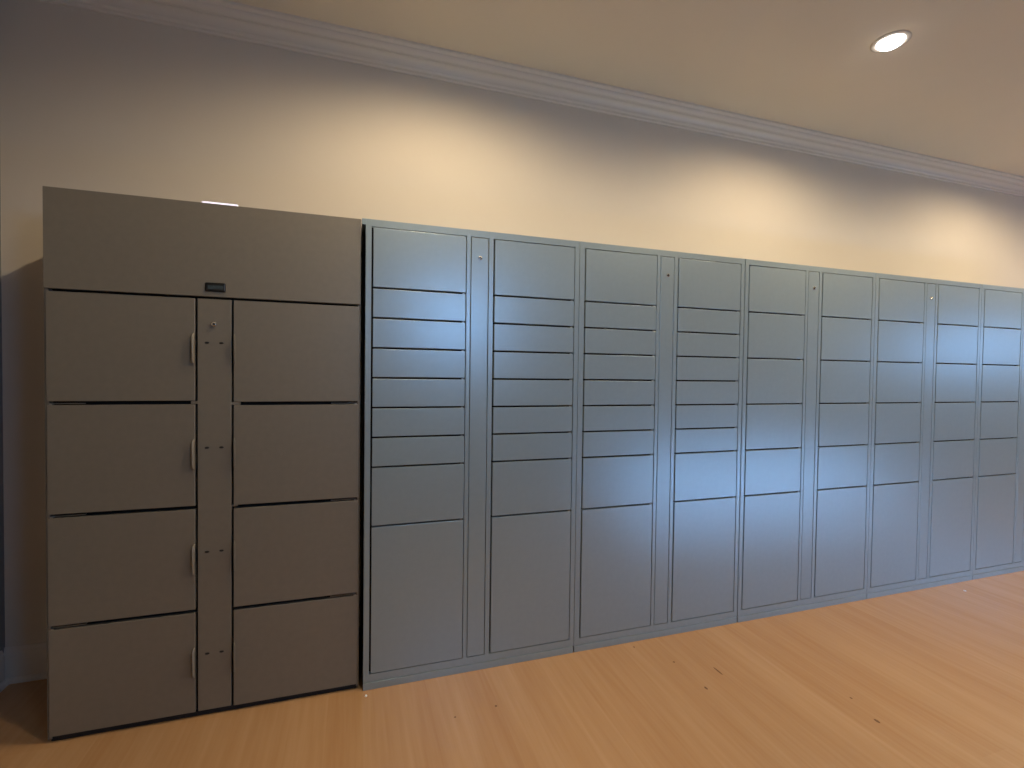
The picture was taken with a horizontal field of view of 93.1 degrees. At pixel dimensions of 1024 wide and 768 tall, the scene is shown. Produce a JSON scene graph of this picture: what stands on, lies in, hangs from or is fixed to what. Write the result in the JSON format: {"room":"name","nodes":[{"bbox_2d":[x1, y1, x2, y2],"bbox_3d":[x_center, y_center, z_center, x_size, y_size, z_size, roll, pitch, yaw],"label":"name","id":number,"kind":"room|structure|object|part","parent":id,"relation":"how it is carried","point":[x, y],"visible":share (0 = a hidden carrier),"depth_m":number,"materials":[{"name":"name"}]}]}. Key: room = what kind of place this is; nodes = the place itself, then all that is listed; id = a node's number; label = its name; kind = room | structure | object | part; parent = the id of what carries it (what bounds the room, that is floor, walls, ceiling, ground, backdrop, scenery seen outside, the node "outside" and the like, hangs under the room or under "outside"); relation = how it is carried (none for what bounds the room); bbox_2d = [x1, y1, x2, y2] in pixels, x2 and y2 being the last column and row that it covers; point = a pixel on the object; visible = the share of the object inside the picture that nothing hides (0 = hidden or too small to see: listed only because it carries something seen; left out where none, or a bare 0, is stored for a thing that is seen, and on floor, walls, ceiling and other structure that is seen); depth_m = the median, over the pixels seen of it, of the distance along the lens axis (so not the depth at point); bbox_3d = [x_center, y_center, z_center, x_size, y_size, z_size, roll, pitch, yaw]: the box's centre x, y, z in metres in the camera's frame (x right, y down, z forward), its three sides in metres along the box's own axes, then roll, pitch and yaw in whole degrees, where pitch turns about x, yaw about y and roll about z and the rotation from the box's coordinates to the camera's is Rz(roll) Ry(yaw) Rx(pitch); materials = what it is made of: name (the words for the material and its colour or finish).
{"room":"parcel locker room","nodes":[
{"label":"parcel locker room","id":0,"kind":"room"},
{"bbox_2d":[0,190,4,652],"bbox_3d":[-1.682,-0.188,0.460,0.120,2.979,3.250,0,1,-18],"label":"wall","id":1,"kind":"structure","parent":0,"point":[2,585],"depth_m":2.03,"materials":[{"name":"grey paint"}]},
{"bbox_2d":[0,651,8,691],"bbox_3d":[-1.626,1.228,0.501,0.027,0.148,3.223,0,1,-18],"label":"baseboard","id":2,"kind":"structure","parent":1,"relation":"attached to","point":[4,683],"depth_m":2.02,"materials":[{"name":"beige"}]},
{"bbox_2d":[0,0,1023,646],"bbox_3d":[4.953,-0.189,4.395,15.176,2.979,0.120,0,1,-18],"label":"wall","id":3,"kind":"structure","parent":0,"point":[90,100],"depth_m":2.44,"materials":[{"name":"beige paint"}]},
{"bbox_2d":[3,606,361,683],"bbox_3d":[4.958,1.228,4.356,14.936,0.148,0.027,0,1,-18],"label":"baseboard","id":4,"kind":"structure","parent":3,"relation":"attached to","point":[28,662],"depth_m":2.07,"materials":[{"name":"beige"}]},
{"bbox_2d":[38,0,1023,196],"bbox_3d":[5.005,-1.621,4.260,14.936,0.108,0.098,0,1,-18],"label":"trim","id":5,"kind":"structure","parent":3,"relation":"attached to","point":[220,18],"depth_m":2.61,"materials":[{"name":"beige paint"}]},
{"bbox_2d":[0,570,1023,767],"bbox_3d":[5.456,1.392,2.827,15.176,0.100,3.490,0,1,-18],"label":"floor","id":6,"kind":"structure","parent":0,"point":[932,677],"depth_m":1.93,"materials":[{"name":"brown wood"}]},
{"bbox_2d":[42,186,360,740],"bbox_3d":[-1.202,0.293,2.071,1.050,1.960,0.485,0,1,-18],"label":"locker","id":7,"kind":"object","parent":6,"relation":"on","point":[202,360],"visible":1,"depth_m":1.84,"materials":[{"name":"grey metal"}]},
{"bbox_3d":[-1.410,-0.131,1.765,0.450,0.384,0.020,0,1,-18],"label":"door","id":8,"kind":"part","parent":7,"relation":"part of","materials":[{"name":"grey metal"}]},
{"bbox_3d":[-1.415,0.268,1.774,0.450,0.385,0.020,0,1,-18],"label":"door","id":9,"kind":"part","parent":7,"relation":"part of","materials":[{"name":"grey metal"}]},
{"bbox_3d":[-1.425,1.062,1.791,0.450,0.382,0.020,0,1,-18],"label":"door","id":10,"kind":"part","parent":7,"relation":"part of","materials":[{"name":"grey metal"}]},
{"bbox_3d":[-1.420,0.666,1.782,0.450,0.383,0.020,0,1,-18],"label":"door","id":11,"kind":"part","parent":7,"relation":"part of","materials":[{"name":"grey metal"}]},
{"bbox_3d":[-1.199,0.266,1.827,0.005,0.117,0.020,1,1,0],"label":"pull handle","id":12,"kind":"part","parent":7,"relation":"part of","materials":[{"name":"grey metal"}]},
{"bbox_3d":[-1.194,-0.133,1.818,0.005,0.117,0.020,1,1,0],"label":"pull handle","id":13,"kind":"part","parent":7,"relation":"part of","materials":[{"name":"grey metal"}]},
{"bbox_3d":[-1.204,0.665,1.835,0.005,0.117,0.020,1,1,0],"label":"pull handle","id":14,"kind":"part","parent":7,"relation":"part of","materials":[{"name":"grey metal"}]},
{"bbox_3d":[-1.209,1.063,1.844,0.005,0.117,0.020,1,1,0],"label":"pull handle","id":15,"kind":"part","parent":7,"relation":"part of","materials":[{"name":"grey metal"}]},
{"bbox_3d":[-1.125,-0.506,1.846,1.050,0.350,0.020,0,1,-18],"label":"panel","id":16,"kind":"part","parent":7,"relation":"part of","materials":[{"name":"grey metal"}]},
{"bbox_3d":[-1.122,-0.365,1.835,0.051,0.014,0.002,0,1,-18],"label":"scanner glass","id":17,"kind":"part","parent":7,"relation":"part of","materials":[{"name":"black glass"}]},
{"bbox_2d":[202,201,237,205],"bbox_3d":[-1.116,-0.686,1.857,0.120,0.009,0.024,0,1,-17],"label":"light bar","id":18,"kind":"object","parent":7,"relation":"on","point":[202,201],"visible":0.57,"depth_m":1.85,"materials":[{"name":"white plastic"}]},
{"bbox_3d":[-1.081,1.063,1.885,0.005,0.117,0.021,0,2,-35],"label":"pull handle","id":19,"kind":"part","parent":7,"relation":"part of","materials":[{"name":"grey metal"}]},
{"bbox_3d":[-1.075,0.666,1.877,0.005,0.117,0.020,0,2,-35],"label":"pull handle","id":20,"kind":"part","parent":7,"relation":"part of","materials":[{"name":"grey metal"}]},
{"bbox_3d":[-1.070,0.267,1.868,0.005,0.117,0.020,0,2,-35],"label":"pull handle","id":21,"kind":"part","parent":7,"relation":"part of","materials":[{"name":"grey metal"}]},
{"bbox_3d":[-1.065,-0.133,1.859,0.005,0.117,0.021,0,2,-35],"label":"pull handle","id":22,"kind":"part","parent":7,"relation":"part of","materials":[{"name":"grey metal"}]},
{"bbox_3d":[-0.870,1.069,1.969,0.458,0.374,0.020,0,1,-18],"label":"door","id":23,"kind":"part","parent":7,"relation":"part of","materials":[{"name":"grey metal"}]},
{"bbox_3d":[-0.865,0.676,1.961,0.458,0.385,0.020,0,1,-18],"label":"door","id":24,"kind":"part","parent":7,"relation":"part of","materials":[{"name":"grey metal"}]},
{"bbox_3d":[-0.860,0.277,1.952,0.458,0.386,0.020,0,1,-18],"label":"door","id":25,"kind":"part","parent":7,"relation":"part of","materials":[{"name":"grey metal"}]},
{"bbox_3d":[-0.855,-0.125,1.943,0.458,0.390,0.020,0,2,-18],"label":"door","id":26,"kind":"part","parent":7,"relation":"part of","materials":[{"name":"grey metal"}]},
{"bbox_2d":[359,218,579,690],"bbox_3d":[-0.235,0.298,2.386,0.981,1.960,0.502,0,1,-18],"label":"locker","id":27,"kind":"object","parent":6,"relation":"on","point":[469,338],"visible":0.99,"depth_m":2.14,"materials":[{"name":"silver metal"}]},
{"bbox_3d":[-0.407,0.908,2.098,0.390,0.616,0.018,0,1,-18],"label":"door","id":28,"kind":"part","parent":27,"relation":"part of","materials":[{"name":"silver metal"}]},
{"bbox_3d":[-0.401,0.472,2.088,0.390,0.241,0.018,0,1,-18],"label":"door","id":29,"kind":"part","parent":27,"relation":"part of","materials":[{"name":"silver metal"}]},
{"bbox_3d":[-0.399,0.286,2.084,0.390,0.117,0.018,0,1,-18],"label":"door","id":30,"kind":"part","parent":27,"relation":"part of","materials":[{"name":"silver metal"}]},
{"bbox_3d":[-0.397,0.162,2.082,0.390,0.117,0.018,0,1,-18],"label":"door","id":31,"kind":"part","parent":27,"relation":"part of","materials":[{"name":"silver metal"}]},
{"bbox_3d":[-0.396,0.037,2.079,0.390,0.117,0.018,0,2,-18],"label":"door","id":32,"kind":"part","parent":27,"relation":"part of","materials":[{"name":"silver metal"}]},
{"bbox_3d":[-0.394,-0.087,2.076,0.390,0.117,0.018,0,2,-18],"label":"door","id":33,"kind":"part","parent":27,"relation":"part of","materials":[{"name":"silver metal"}]},
{"bbox_3d":[-0.393,-0.211,2.074,0.390,0.117,0.018,0,1,-18],"label":"door","id":34,"kind":"part","parent":27,"relation":"part of","materials":[{"name":"silver metal"}]},
{"bbox_3d":[-0.391,-0.335,2.071,0.390,0.117,0.018,0,1,-18],"label":"door","id":35,"kind":"part","parent":27,"relation":"part of","materials":[{"name":"silver metal"}]},
{"bbox_3d":[-0.389,-0.523,2.067,0.390,0.243,0.018,0,1,-18],"label":"door","id":36,"kind":"part","parent":27,"relation":"part of","materials":[{"name":"silver metal"}]},
{"bbox_3d":[0.088,0.911,2.259,0.388,0.616,0.018,0,1,-18],"label":"door","id":37,"kind":"part","parent":27,"relation":"part of","materials":[{"name":"silver metal"}]},
{"bbox_3d":[0.093,0.475,2.250,0.388,0.241,0.018,0,1,-18],"label":"door","id":38,"kind":"part","parent":27,"relation":"part of","materials":[{"name":"silver metal"}]},
{"bbox_3d":[0.096,0.289,2.246,0.388,0.117,0.018,0,1,-18],"label":"door","id":39,"kind":"part","parent":27,"relation":"part of","materials":[{"name":"silver metal"}]},
{"bbox_3d":[0.097,0.165,2.243,0.388,0.117,0.018,0,1,-18],"label":"door","id":40,"kind":"part","parent":27,"relation":"part of","materials":[{"name":"silver metal"}]},
{"bbox_3d":[0.099,0.040,2.240,0.388,0.117,0.018,0,1,-18],"label":"door","id":41,"kind":"part","parent":27,"relation":"part of","materials":[{"name":"silver metal"}]},
{"bbox_3d":[0.101,-0.084,2.237,0.388,0.117,0.018,0,1,-18],"label":"door","id":42,"kind":"part","parent":27,"relation":"part of","materials":[{"name":"silver metal"}]},
{"bbox_3d":[0.102,-0.208,2.235,0.388,0.117,0.018,0,1,-18],"label":"door","id":43,"kind":"part","parent":27,"relation":"part of","materials":[{"name":"silver metal"}]},
{"bbox_3d":[0.104,-0.332,2.232,0.388,0.117,0.018,0,1,-18],"label":"door","id":44,"kind":"part","parent":27,"relation":"part of","materials":[{"name":"silver metal"}]},
{"bbox_3d":[0.106,-0.520,2.228,0.388,0.243,0.018,0,1,-18],"label":"door","id":45,"kind":"part","parent":27,"relation":"part of","materials":[{"name":"silver metal"}]},
{"bbox_2d":[573,241,744,651],"bbox_3d":[0.693,0.304,2.689,0.969,1.960,0.502,0,1,-18],"label":"locker","id":46,"kind":"object","parent":6,"relation":"on","point":[660,332],"visible":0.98,"depth_m":2.44,"materials":[{"name":"silver metal"}]},
{"bbox_3d":[0.516,0.914,2.399,0.390,0.616,0.018,0,1,-18],"label":"door","id":47,"kind":"part","parent":46,"relation":"part of","materials":[{"name":"silver metal"}]},
{"bbox_3d":[0.521,0.478,2.389,0.390,0.241,0.018,0,1,-18],"label":"door","id":48,"kind":"part","parent":46,"relation":"part of","materials":[{"name":"silver metal"}]},
{"bbox_3d":[0.524,0.291,2.385,0.390,0.117,0.018,0,1,-18],"label":"door","id":49,"kind":"part","parent":46,"relation":"part of","materials":[{"name":"silver metal"}]},
{"bbox_3d":[0.525,0.167,2.382,0.390,0.117,0.018,0,1,-18],"label":"door","id":50,"kind":"part","parent":46,"relation":"part of","materials":[{"name":"silver metal"}]},
{"bbox_3d":[0.527,0.043,2.380,0.390,0.117,0.018,0,1,-18],"label":"door","id":51,"kind":"part","parent":46,"relation":"part of","materials":[{"name":"silver metal"}]},
{"bbox_3d":[0.528,-0.082,2.377,0.390,0.117,0.018,0,1,-18],"label":"door","id":52,"kind":"part","parent":46,"relation":"part of","materials":[{"name":"silver metal"}]},
{"bbox_3d":[0.530,-0.206,2.374,0.390,0.117,0.018,0,1,-18],"label":"door","id":53,"kind":"part","parent":46,"relation":"part of","materials":[{"name":"silver metal"}]},
{"bbox_3d":[0.532,-0.330,2.372,0.390,0.117,0.018,0,1,-18],"label":"door","id":54,"kind":"part","parent":46,"relation":"part of","materials":[{"name":"silver metal"}]},
{"bbox_3d":[0.534,-0.517,2.367,0.390,0.243,0.018,0,1,-18],"label":"door","id":55,"kind":"part","parent":46,"relation":"part of","materials":[{"name":"silver metal"}]},
{"bbox_3d":[1.011,0.916,2.560,0.388,0.616,0.018,0,1,-18],"label":"door","id":56,"kind":"part","parent":46,"relation":"part of","materials":[{"name":"silver metal"}]},
{"bbox_3d":[1.016,0.480,2.550,0.388,0.241,0.018,0,1,-18],"label":"door","id":57,"kind":"part","parent":46,"relation":"part of","materials":[{"name":"silver metal"}]},
{"bbox_3d":[1.019,0.294,2.546,0.388,0.117,0.018,0,2,-18],"label":"door","id":58,"kind":"part","parent":46,"relation":"part of","materials":[{"name":"silver metal"}]},
{"bbox_3d":[1.020,0.170,2.544,0.388,0.117,0.018,0,1,-18],"label":"door","id":59,"kind":"part","parent":46,"relation":"part of","materials":[{"name":"silver metal"}]},
{"bbox_3d":[1.022,0.046,2.541,0.388,0.117,0.018,0,1,-18],"label":"door","id":60,"kind":"part","parent":46,"relation":"part of","materials":[{"name":"silver metal"}]},
{"bbox_3d":[1.023,-0.079,2.538,0.388,0.117,0.018,0,1,-18],"label":"door","id":61,"kind":"part","parent":46,"relation":"part of","materials":[{"name":"silver metal"}]},
{"bbox_3d":[1.025,-0.203,2.536,0.388,0.117,0.018,0,1,-18],"label":"door","id":62,"kind":"part","parent":46,"relation":"part of","materials":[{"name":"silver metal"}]},
{"bbox_3d":[1.026,-0.327,2.533,0.388,0.117,0.018,0,2,-18],"label":"door","id":63,"kind":"part","parent":46,"relation":"part of","materials":[{"name":"silver metal"}]},
{"bbox_3d":[1.029,-0.515,2.529,0.388,0.243,0.018,0,1,-18],"label":"door","id":64,"kind":"part","parent":46,"relation":"part of","materials":[{"name":"silver metal"}]},
{"bbox_2d":[737,259,875,621],"bbox_3d":[1.617,0.309,2.990,0.966,1.960,0.502,0,1,-18],"label":"locker","id":65,"kind":"object","parent":6,"relation":"on","point":[808,331],"visible":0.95,"depth_m":2.75,"materials":[{"name":"silver metal"}]},
{"bbox_3d":[1.438,0.919,2.699,0.390,0.616,0.018,0,1,-18],"label":"door","id":66,"kind":"part","parent":65,"relation":"part of","materials":[{"name":"silver metal"}]},
{"bbox_3d":[1.444,0.483,2.690,0.390,0.241,0.018,0,1,-18],"label":"door","id":67,"kind":"part","parent":65,"relation":"part of","materials":[{"name":"silver metal"}]},
{"bbox_3d":[1.447,0.234,2.684,0.390,0.241,0.018,0,2,-18],"label":"door","id":68,"kind":"part","parent":65,"relation":"part of","materials":[{"name":"silver metal"}]},
{"bbox_3d":[1.450,-0.014,2.679,0.390,0.241,0.018,0,1,-18],"label":"door","id":69,"kind":"part","parent":65,"relation":"part of","materials":[{"name":"silver metal"}]},
{"bbox_3d":[1.454,-0.263,2.674,0.390,0.241,0.018,0,1,-18],"label":"door","id":70,"kind":"part","parent":65,"relation":"part of","materials":[{"name":"silver metal"}]},
{"bbox_3d":[1.457,-0.512,2.668,0.390,0.243,0.018,0,1,-18],"label":"door","id":71,"kind":"part","parent":65,"relation":"part of","materials":[{"name":"silver metal"}]},
{"bbox_3d":[1.933,0.922,2.861,0.388,0.616,0.018,0,1,-18],"label":"door","id":72,"kind":"part","parent":65,"relation":"part of","materials":[{"name":"silver metal"}]},
{"bbox_3d":[1.939,0.486,2.851,0.388,0.241,0.018,0,1,-18],"label":"door","id":73,"kind":"part","parent":65,"relation":"part of","materials":[{"name":"silver metal"}]},
{"bbox_3d":[1.942,0.237,2.846,0.388,0.241,0.018,0,1,-18],"label":"door","id":74,"kind":"part","parent":65,"relation":"part of","materials":[{"name":"silver metal"}]},
{"bbox_3d":[1.945,-0.011,2.840,0.388,0.241,0.018,0,1,-18],"label":"door","id":75,"kind":"part","parent":65,"relation":"part of","materials":[{"name":"silver metal"}]},
{"bbox_3d":[1.948,-0.260,2.835,0.388,0.241,0.018,0,1,-18],"label":"door","id":76,"kind":"part","parent":65,"relation":"part of","materials":[{"name":"silver metal"}]},
{"bbox_3d":[1.952,-0.509,2.829,0.388,0.243,0.018,0,1,-18],"label":"door","id":77,"kind":"part","parent":65,"relation":"part of","materials":[{"name":"silver metal"}]},
{"bbox_2d":[867,273,981,598],"bbox_3d":[2.539,0.314,3.290,0.969,1.960,0.502,0,1,-18],"label":"locker","id":78,"kind":"object","parent":6,"relation":"on","point":[926,356],"visible":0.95,"depth_m":3.05,"materials":[{"name":"silver metal"}]},
{"bbox_3d":[2.361,0.924,3.000,0.390,0.616,0.018,0,1,-18],"label":"door","id":79,"kind":"part","parent":78,"relation":"part of","materials":[{"name":"silver metal"}]},
{"bbox_3d":[2.367,0.488,2.991,0.390,0.241,0.018,0,1,-18],"label":"door","id":80,"kind":"part","parent":78,"relation":"part of","materials":[{"name":"silver metal"}]},
{"bbox_3d":[2.370,0.239,2.985,0.390,0.241,0.018,0,1,-18],"label":"door","id":81,"kind":"part","parent":78,"relation":"part of","materials":[{"name":"silver metal"}]},
{"bbox_3d":[2.373,-0.009,2.980,0.390,0.241,0.018,0,1,-18],"label":"door","id":82,"kind":"part","parent":78,"relation":"part of","materials":[{"name":"silver metal"}]},
{"bbox_3d":[2.376,-0.257,2.974,0.390,0.241,0.018,0,1,-18],"label":"door","id":83,"kind":"part","parent":78,"relation":"part of","materials":[{"name":"silver metal"}]},
{"bbox_3d":[2.379,-0.507,2.969,0.390,0.243,0.018,0,1,-18],"label":"door","id":84,"kind":"part","parent":78,"relation":"part of","materials":[{"name":"silver metal"}]},
{"bbox_3d":[2.856,0.927,3.162,0.388,0.616,0.018,0,1,-18],"label":"door","id":85,"kind":"part","parent":78,"relation":"part of","materials":[{"name":"silver metal"}]},
{"bbox_3d":[2.862,0.491,3.152,0.388,0.241,0.018,0,2,-18],"label":"door","id":86,"kind":"part","parent":78,"relation":"part of","materials":[{"name":"silver metal"}]},
{"bbox_3d":[2.865,0.242,3.147,0.388,0.241,0.018,0,1,-18],"label":"door","id":87,"kind":"part","parent":78,"relation":"part of","materials":[{"name":"silver metal"}]},
{"bbox_3d":[2.868,-0.006,3.141,0.388,0.241,0.018,0,1,-18],"label":"door","id":88,"kind":"part","parent":78,"relation":"part of","materials":[{"name":"silver metal"}]},
{"bbox_3d":[2.871,-0.255,3.136,0.388,0.241,0.018,0,2,-18],"label":"door","id":89,"kind":"part","parent":78,"relation":"part of","materials":[{"name":"silver metal"}]},
{"bbox_3d":[2.874,-0.504,3.130,0.388,0.243,0.018,0,1,-18],"label":"door","id":90,"kind":"part","parent":78,"relation":"part of","materials":[{"name":"silver metal"}]},
{"bbox_2d":[972,284,1023,579],"bbox_3d":[3.461,0.319,3.591,0.969,1.960,0.502,0,1,-18],"label":"locker","id":91,"kind":"object","parent":6,"relation":"on","point":[998,538],"visible":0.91,"depth_m":3.28,"materials":[{"name":"silver metal"}]},
{"bbox_3d":[3.284,0.929,3.301,0.390,0.616,0.018,0,1,-18],"label":"door","id":92,"kind":"part","parent":91,"relation":"part of","materials":[{"name":"silver metal"}]},
{"bbox_3d":[3.289,0.493,3.291,0.390,0.241,0.018,0,1,-18],"label":"door","id":93,"kind":"part","parent":91,"relation":"part of","materials":[{"name":"silver metal"}]},
{"bbox_3d":[3.293,0.245,3.286,0.390,0.241,0.018,0,1,-18],"label":"door","id":94,"kind":"part","parent":91,"relation":"part of","materials":[{"name":"silver metal"}]},
{"bbox_3d":[3.296,-0.004,3.281,0.390,0.241,0.018,0,1,-18],"label":"door","id":95,"kind":"part","parent":91,"relation":"part of","materials":[{"name":"silver metal"}]},
{"bbox_3d":[3.299,-0.252,3.275,0.390,0.241,0.018,0,2,-18],"label":"door","id":96,"kind":"part","parent":91,"relation":"part of","materials":[{"name":"silver metal"}]},
{"bbox_3d":[3.302,-0.502,3.270,0.390,0.243,0.018,0,1,-18],"label":"door","id":97,"kind":"part","parent":91,"relation":"part of","materials":[{"name":"silver metal"}]},
{"bbox_2d":[227,0,1023,176],"bbox_3d":[5.495,-1.686,2.760,15.176,0.100,3.490,0,1,-18],"label":"ceiling","id":98,"kind":"structure","parent":0,"point":[954,91],"depth_m":2.46,"materials":[{"name":"paint"}]},
{"bbox_2d":[870,30,911,52],"bbox_3d":[1.851,-1.661,2.372,0.161,0.027,0.161,0,1,-18],"label":"recessed light","id":99,"kind":"object","parent":98,"relation":"in","point":[890,41],"visible":1,"depth_m":2.35,"materials":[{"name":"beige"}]}
]}

